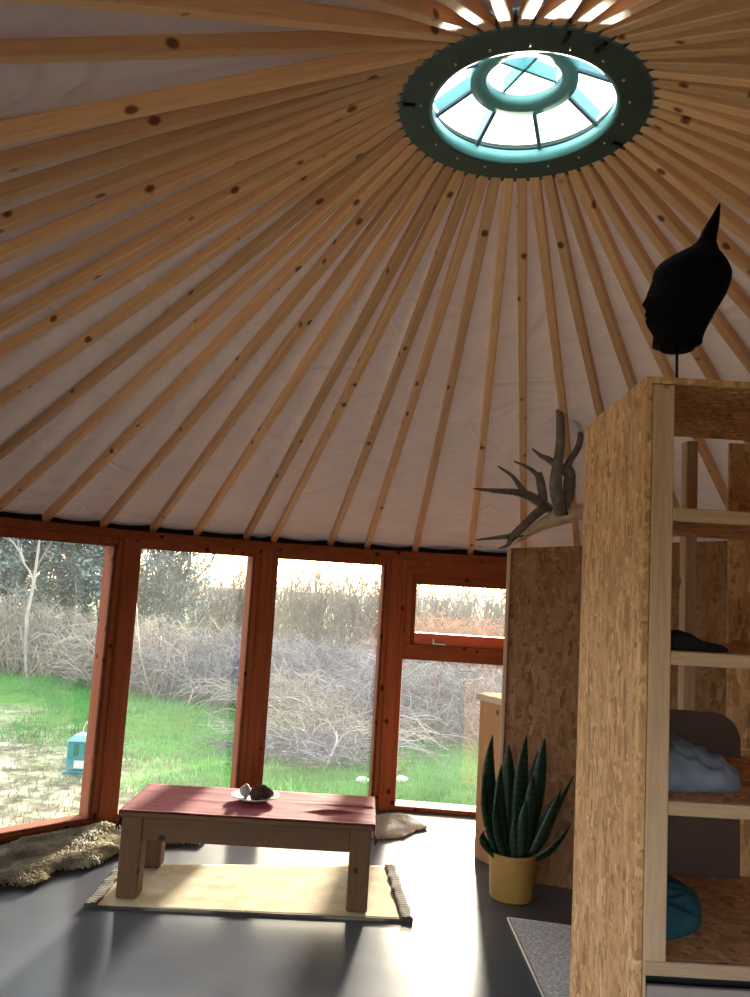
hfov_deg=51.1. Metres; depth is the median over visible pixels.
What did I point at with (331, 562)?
shrub
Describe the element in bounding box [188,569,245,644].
shrub
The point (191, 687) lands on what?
fallen branch
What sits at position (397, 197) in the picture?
rafter
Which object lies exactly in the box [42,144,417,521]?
rafter
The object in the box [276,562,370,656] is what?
shrub
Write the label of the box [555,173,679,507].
rafter
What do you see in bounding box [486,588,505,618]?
shrub
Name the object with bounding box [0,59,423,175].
rafter
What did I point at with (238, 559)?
shrub
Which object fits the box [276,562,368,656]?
shrub
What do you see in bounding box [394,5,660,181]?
skylight
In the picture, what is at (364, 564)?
shrub
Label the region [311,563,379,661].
shrub
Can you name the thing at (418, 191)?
rafter
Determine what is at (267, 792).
pine cone
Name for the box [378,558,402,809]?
post
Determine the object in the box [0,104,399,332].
rafter
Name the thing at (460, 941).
floor
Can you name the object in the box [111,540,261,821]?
window
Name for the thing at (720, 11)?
rafter
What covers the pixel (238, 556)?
shrub
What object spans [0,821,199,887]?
rug
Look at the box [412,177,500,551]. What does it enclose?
rafter
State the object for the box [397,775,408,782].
stone
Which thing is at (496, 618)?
bush
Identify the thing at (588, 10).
rafter
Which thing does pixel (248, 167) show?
rafter
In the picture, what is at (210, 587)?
shrub
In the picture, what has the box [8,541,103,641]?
tree
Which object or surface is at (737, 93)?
rafter
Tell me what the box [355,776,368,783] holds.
stone
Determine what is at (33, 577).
sapling
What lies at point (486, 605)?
shrub
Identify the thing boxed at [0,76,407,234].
rafter
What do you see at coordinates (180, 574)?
tree
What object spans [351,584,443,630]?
shrub
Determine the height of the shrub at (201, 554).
2.843 m
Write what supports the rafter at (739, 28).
attached to the ceiling
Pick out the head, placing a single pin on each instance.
(688, 287)
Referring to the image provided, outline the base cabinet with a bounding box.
[474,693,501,863]
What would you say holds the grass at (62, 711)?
on the ground at (23, 699)
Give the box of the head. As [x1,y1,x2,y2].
[642,203,731,377]
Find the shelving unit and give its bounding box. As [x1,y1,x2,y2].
[570,376,749,996]
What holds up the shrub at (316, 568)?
on the ground at (23, 699)
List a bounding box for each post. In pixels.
[97,538,136,822]
[243,549,273,787]
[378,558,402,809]
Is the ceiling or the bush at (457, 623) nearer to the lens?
the ceiling
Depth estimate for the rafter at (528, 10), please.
2.23 m
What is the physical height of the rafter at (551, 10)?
1.450 m
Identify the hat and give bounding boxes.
[671,630,728,651]
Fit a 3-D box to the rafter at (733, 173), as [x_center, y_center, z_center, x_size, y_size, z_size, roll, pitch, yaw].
[2.392,-0.559,2.838,2.943,1.450,0.042,4,-6,-3]
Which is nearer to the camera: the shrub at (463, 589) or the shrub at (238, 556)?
the shrub at (238, 556)
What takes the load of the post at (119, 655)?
on the floor
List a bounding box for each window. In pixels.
[0,527,123,841]
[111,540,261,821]
[257,551,391,808]
[390,559,506,815]
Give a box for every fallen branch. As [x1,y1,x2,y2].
[182,675,213,705]
[288,713,335,745]
[319,719,363,769]
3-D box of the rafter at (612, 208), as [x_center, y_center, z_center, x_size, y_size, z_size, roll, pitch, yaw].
[1.843,-0.454,4.049,2.942,1.450,0.046,10,-9,-43]
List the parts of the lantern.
lid, label plate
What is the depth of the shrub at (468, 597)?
17.37 m
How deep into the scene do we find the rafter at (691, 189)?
3.00 m
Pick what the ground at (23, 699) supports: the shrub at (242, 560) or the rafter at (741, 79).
the shrub at (242, 560)
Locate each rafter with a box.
[0,0,462,42]
[0,31,448,63]
[0,50,434,145]
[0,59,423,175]
[0,68,414,204]
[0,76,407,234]
[0,86,402,264]
[0,95,399,300]
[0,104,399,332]
[0,113,399,359]
[0,121,402,407]
[0,129,406,459]
[0,137,411,511]
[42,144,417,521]
[100,150,425,527]
[150,156,433,531]
[193,161,443,535]
[243,166,453,539]
[271,170,464,541]
[328,173,475,545]
[347,0,478,36]
[364,176,487,548]
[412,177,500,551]
[438,0,495,31]
[468,178,513,554]
[489,0,513,27]
[516,178,526,547]
[517,0,543,24]
[529,177,580,545]
[535,0,580,24]
[542,175,604,416]
[553,0,581,25]
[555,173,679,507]
[568,169,727,510]
[569,0,617,28]
[580,165,749,443]
[585,0,661,32]
[592,160,749,373]
[600,0,717,37]
[603,155,749,318]
[613,149,749,277]
[614,0,749,43]
[623,141,749,246]
[625,17,749,51]
[632,134,749,217]
[636,37,749,59]
[640,125,749,192]
[643,55,749,71]
[646,116,749,170]
[649,69,749,87]
[651,107,749,151]
[652,78,749,102]
[654,88,749,118]
[654,98,749,135]
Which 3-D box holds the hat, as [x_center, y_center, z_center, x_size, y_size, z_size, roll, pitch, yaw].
[0.900,0.404,2.245,0.203,0.052,0.162,3,-6,0]
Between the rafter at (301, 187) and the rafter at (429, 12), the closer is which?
the rafter at (429, 12)
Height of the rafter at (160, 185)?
1.450 m
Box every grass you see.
[0,664,501,805]
[0,702,202,826]
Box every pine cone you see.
[249,786,262,799]
[262,786,273,798]
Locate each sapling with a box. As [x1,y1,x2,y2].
[3,537,40,677]
[65,549,153,697]
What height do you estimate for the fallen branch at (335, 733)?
0.461 m
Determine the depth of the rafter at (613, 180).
3.27 m
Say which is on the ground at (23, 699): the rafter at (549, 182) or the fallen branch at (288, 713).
the fallen branch at (288, 713)
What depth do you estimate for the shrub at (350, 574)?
31.47 m
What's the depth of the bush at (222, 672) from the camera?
10.97 m
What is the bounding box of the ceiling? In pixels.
[0,0,749,552]
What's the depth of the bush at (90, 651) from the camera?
12.26 m
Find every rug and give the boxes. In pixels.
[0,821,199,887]
[84,864,412,922]
[371,813,428,838]
[507,917,571,996]
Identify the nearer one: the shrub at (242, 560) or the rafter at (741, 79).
the rafter at (741, 79)
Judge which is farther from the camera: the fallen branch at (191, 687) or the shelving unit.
the fallen branch at (191, 687)
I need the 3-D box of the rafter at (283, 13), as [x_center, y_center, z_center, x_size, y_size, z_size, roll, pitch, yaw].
[-0.852,-0.916,1.374,2.948,1.450,0.048,9,-9,-42]
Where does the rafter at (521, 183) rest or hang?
attached to the ceiling
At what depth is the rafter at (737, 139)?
2.69 m
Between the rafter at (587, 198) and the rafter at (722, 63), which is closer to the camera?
the rafter at (722, 63)
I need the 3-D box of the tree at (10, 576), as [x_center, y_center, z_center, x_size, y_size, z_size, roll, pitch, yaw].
[-6.631,-0.959,15.912,5.013,8.302,4.588,-1,-8,36]
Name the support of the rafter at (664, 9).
attached to the ceiling
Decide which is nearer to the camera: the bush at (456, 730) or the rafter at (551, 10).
the rafter at (551, 10)
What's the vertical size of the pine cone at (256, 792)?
0.074 m
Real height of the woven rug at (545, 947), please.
0.014 m
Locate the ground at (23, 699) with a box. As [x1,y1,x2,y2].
[0,577,504,827]
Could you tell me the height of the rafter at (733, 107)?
1.450 m
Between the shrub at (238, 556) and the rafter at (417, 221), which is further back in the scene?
the shrub at (238, 556)
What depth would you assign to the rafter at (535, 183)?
3.80 m
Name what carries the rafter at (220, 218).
attached to the ceiling
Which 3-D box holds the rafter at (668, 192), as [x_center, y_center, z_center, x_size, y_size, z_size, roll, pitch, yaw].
[2.228,-0.495,3.489,2.942,1.450,0.046,6,-7,-23]
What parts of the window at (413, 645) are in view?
sash, rail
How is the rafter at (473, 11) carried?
attached to the ceiling
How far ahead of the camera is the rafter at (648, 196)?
3.16 m
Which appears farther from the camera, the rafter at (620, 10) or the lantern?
the lantern
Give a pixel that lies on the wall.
(540, 678)
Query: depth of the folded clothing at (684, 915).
2.26 m
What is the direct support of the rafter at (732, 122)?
attached to the ceiling
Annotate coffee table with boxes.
[115,810,373,911]
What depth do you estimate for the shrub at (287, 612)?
17.36 m
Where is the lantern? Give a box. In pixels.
[62,721,87,774]
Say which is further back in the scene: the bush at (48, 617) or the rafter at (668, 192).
the bush at (48, 617)
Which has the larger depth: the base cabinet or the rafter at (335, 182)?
the base cabinet
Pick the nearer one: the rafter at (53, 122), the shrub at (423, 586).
the rafter at (53, 122)
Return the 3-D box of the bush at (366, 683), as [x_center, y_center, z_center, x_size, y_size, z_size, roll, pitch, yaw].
[0.456,2.295,9.629,3.192,1.205,2.962,8,-8,-37]
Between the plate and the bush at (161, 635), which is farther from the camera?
the bush at (161, 635)
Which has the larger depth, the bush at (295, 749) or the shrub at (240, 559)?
the shrub at (240, 559)
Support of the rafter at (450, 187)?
attached to the ceiling
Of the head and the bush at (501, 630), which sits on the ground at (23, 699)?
the bush at (501, 630)
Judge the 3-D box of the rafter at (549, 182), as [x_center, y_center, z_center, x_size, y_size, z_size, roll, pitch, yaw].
[1.289,-0.442,4.440,0.052,1.450,2.942,0,-7,26]
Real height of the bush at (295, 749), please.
0.566 m
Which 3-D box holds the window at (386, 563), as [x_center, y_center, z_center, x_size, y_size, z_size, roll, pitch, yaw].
[-0.382,1.328,5.810,0.917,1.828,0.180,5,-7,-13]
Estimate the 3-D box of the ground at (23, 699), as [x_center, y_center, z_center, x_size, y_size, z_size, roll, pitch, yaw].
[0.326,2.030,2.411,313.180,0.177,313.180,3,-6,0]
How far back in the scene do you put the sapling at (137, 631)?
10.68 m
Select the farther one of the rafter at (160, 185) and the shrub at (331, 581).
the shrub at (331, 581)
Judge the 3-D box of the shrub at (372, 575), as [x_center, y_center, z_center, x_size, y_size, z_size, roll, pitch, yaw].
[0.759,3.740,30.561,3.101,3.151,3.840,3,-6,0]
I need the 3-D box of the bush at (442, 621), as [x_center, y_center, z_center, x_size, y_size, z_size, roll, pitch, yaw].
[0.934,2.910,16.220,3.552,1.532,2.668,6,-7,-23]
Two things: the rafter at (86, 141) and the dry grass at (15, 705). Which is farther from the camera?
the dry grass at (15, 705)
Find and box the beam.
[0,517,506,564]
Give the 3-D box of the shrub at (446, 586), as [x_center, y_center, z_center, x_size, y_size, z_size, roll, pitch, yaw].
[3.407,3.965,29.969,3.662,2.885,4.048,0,-7,29]
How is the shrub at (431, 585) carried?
on the ground at (23, 699)
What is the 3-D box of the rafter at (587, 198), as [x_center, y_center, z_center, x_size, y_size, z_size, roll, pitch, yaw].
[1.674,-0.446,4.201,0.050,1.450,2.942,-2,-8,39]
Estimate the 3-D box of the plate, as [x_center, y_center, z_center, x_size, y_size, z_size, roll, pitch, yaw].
[-0.643,1.600,4.214,0.260,0.025,0.260,3,-6,0]
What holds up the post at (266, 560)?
on the floor
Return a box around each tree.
[0,537,100,627]
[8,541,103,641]
[26,540,174,627]
[96,549,229,640]
[97,549,226,641]
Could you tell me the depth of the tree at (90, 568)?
15.84 m
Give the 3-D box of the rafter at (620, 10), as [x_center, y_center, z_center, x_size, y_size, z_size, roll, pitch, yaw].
[0.905,-0.871,0.862,0.051,1.450,2.944,5,-7,-11]
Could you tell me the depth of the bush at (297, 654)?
11.73 m
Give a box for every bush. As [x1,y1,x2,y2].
[0,583,97,678]
[0,597,165,677]
[0,601,218,685]
[14,601,280,698]
[65,614,350,706]
[162,657,370,724]
[168,631,375,700]
[170,705,447,773]
[198,680,478,755]
[268,636,501,739]
[272,619,439,698]
[327,650,502,752]
[338,609,473,675]
[405,607,503,682]
[437,617,504,680]
[472,618,504,666]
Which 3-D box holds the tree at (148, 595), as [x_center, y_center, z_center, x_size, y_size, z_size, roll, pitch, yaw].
[-4.346,-0.335,16.727,4.130,7.502,2.981,-3,-9,42]
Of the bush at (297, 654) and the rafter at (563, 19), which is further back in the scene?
the bush at (297, 654)
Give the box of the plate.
[231,788,279,801]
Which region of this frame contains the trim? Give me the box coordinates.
[0,511,506,556]
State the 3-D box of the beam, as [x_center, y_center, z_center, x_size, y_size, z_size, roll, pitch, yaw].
[0.423,0.067,2.635,6.888,0.059,6.907,3,-6,0]
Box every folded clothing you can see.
[666,874,701,940]
[668,732,741,792]
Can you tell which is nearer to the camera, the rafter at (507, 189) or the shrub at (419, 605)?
the rafter at (507, 189)
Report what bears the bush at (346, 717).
on the ground at (23, 699)
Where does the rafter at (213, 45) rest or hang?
attached to the ceiling
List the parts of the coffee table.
leg, leg, leg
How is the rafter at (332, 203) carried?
attached to the ceiling
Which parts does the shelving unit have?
panel, drawer, shelf, shelf, shelf, shelf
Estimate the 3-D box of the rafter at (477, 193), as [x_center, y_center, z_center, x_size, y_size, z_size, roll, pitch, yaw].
[0.196,-0.488,4.601,0.045,1.450,2.942,4,-7,-8]
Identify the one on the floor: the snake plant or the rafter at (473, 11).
the snake plant
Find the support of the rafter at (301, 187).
attached to the ceiling
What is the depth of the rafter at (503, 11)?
2.22 m
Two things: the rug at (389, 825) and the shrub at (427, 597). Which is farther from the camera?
the shrub at (427, 597)
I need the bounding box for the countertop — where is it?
[477,693,501,704]
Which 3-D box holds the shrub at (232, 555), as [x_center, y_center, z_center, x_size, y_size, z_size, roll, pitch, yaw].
[-5.942,3.346,29.670,3.698,2.942,3.497,1,-7,17]
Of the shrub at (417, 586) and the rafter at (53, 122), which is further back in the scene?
the shrub at (417, 586)
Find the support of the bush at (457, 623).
on the ground at (23, 699)
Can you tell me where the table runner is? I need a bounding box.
[115,784,376,844]
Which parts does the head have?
rod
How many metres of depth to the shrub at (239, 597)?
17.31 m
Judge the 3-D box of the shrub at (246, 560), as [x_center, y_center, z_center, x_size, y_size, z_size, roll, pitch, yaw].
[-2.861,2.492,18.456,1.791,2.531,2.355,8,-8,-36]
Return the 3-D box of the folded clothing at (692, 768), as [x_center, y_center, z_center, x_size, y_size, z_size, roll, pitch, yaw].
[0.925,0.777,2.372,0.313,0.126,0.388,3,-6,0]
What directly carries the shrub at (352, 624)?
on the ground at (23, 699)
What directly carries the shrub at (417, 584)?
on the ground at (23, 699)
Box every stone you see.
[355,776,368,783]
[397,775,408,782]
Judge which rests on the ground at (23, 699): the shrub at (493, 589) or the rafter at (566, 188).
the shrub at (493, 589)
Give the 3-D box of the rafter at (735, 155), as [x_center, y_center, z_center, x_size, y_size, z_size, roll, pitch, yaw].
[2.393,-0.585,2.608,2.943,1.450,0.051,3,-6,4]
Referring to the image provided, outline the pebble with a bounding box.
[239,784,250,797]
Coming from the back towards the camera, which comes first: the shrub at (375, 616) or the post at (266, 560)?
the shrub at (375, 616)
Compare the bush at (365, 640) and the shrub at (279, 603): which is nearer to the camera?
the bush at (365, 640)
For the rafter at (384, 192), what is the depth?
3.76 m
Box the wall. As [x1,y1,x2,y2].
[499,541,726,888]
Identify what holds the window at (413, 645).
on the floor
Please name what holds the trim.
attached to the wall
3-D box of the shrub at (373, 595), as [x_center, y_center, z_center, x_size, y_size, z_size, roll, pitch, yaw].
[0.137,2.617,18.311,2.904,2.513,2.003,8,-8,-35]
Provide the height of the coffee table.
0.412 m
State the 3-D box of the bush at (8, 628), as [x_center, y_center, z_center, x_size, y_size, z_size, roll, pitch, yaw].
[-6.103,2.122,13.078,4.528,1.559,3.180,6,-7,-24]
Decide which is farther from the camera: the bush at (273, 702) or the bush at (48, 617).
the bush at (48, 617)
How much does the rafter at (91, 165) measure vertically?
1.450 m
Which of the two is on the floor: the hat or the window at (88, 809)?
the window at (88, 809)
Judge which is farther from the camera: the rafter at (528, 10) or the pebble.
the pebble
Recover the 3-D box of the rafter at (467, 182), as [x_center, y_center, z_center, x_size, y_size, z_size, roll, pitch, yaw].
[0.034,-0.501,4.570,0.048,1.450,2.943,5,-7,-12]
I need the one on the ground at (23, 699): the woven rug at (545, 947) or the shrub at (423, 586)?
the shrub at (423, 586)
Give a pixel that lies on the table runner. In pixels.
(194, 800)
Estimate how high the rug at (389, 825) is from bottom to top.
0.031 m
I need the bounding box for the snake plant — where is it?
[479,735,573,904]
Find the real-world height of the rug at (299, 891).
0.024 m
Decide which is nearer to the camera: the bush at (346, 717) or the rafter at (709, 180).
the rafter at (709, 180)
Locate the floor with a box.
[0,809,572,996]
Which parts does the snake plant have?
pot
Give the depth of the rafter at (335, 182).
3.40 m
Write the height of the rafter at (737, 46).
1.450 m
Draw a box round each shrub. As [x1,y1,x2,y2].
[151,554,243,621]
[177,555,244,652]
[177,555,246,622]
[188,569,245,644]
[195,557,291,648]
[205,559,246,622]
[212,560,318,628]
[213,560,290,643]
[222,555,309,622]
[226,556,312,643]
[272,560,354,660]
[276,560,356,630]
[276,562,361,624]
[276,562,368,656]
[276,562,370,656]
[280,560,380,657]
[281,562,375,629]
[299,561,379,651]
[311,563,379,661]
[319,565,429,650]
[335,564,380,632]
[341,567,378,659]
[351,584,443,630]
[356,575,428,621]
[370,568,450,630]
[416,585,476,632]
[417,584,505,635]
[417,586,467,627]
[418,586,491,635]
[421,586,504,632]
[429,586,505,625]
[460,587,505,634]
[461,589,502,627]
[463,589,505,627]
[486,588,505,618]
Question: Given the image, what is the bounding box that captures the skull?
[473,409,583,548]

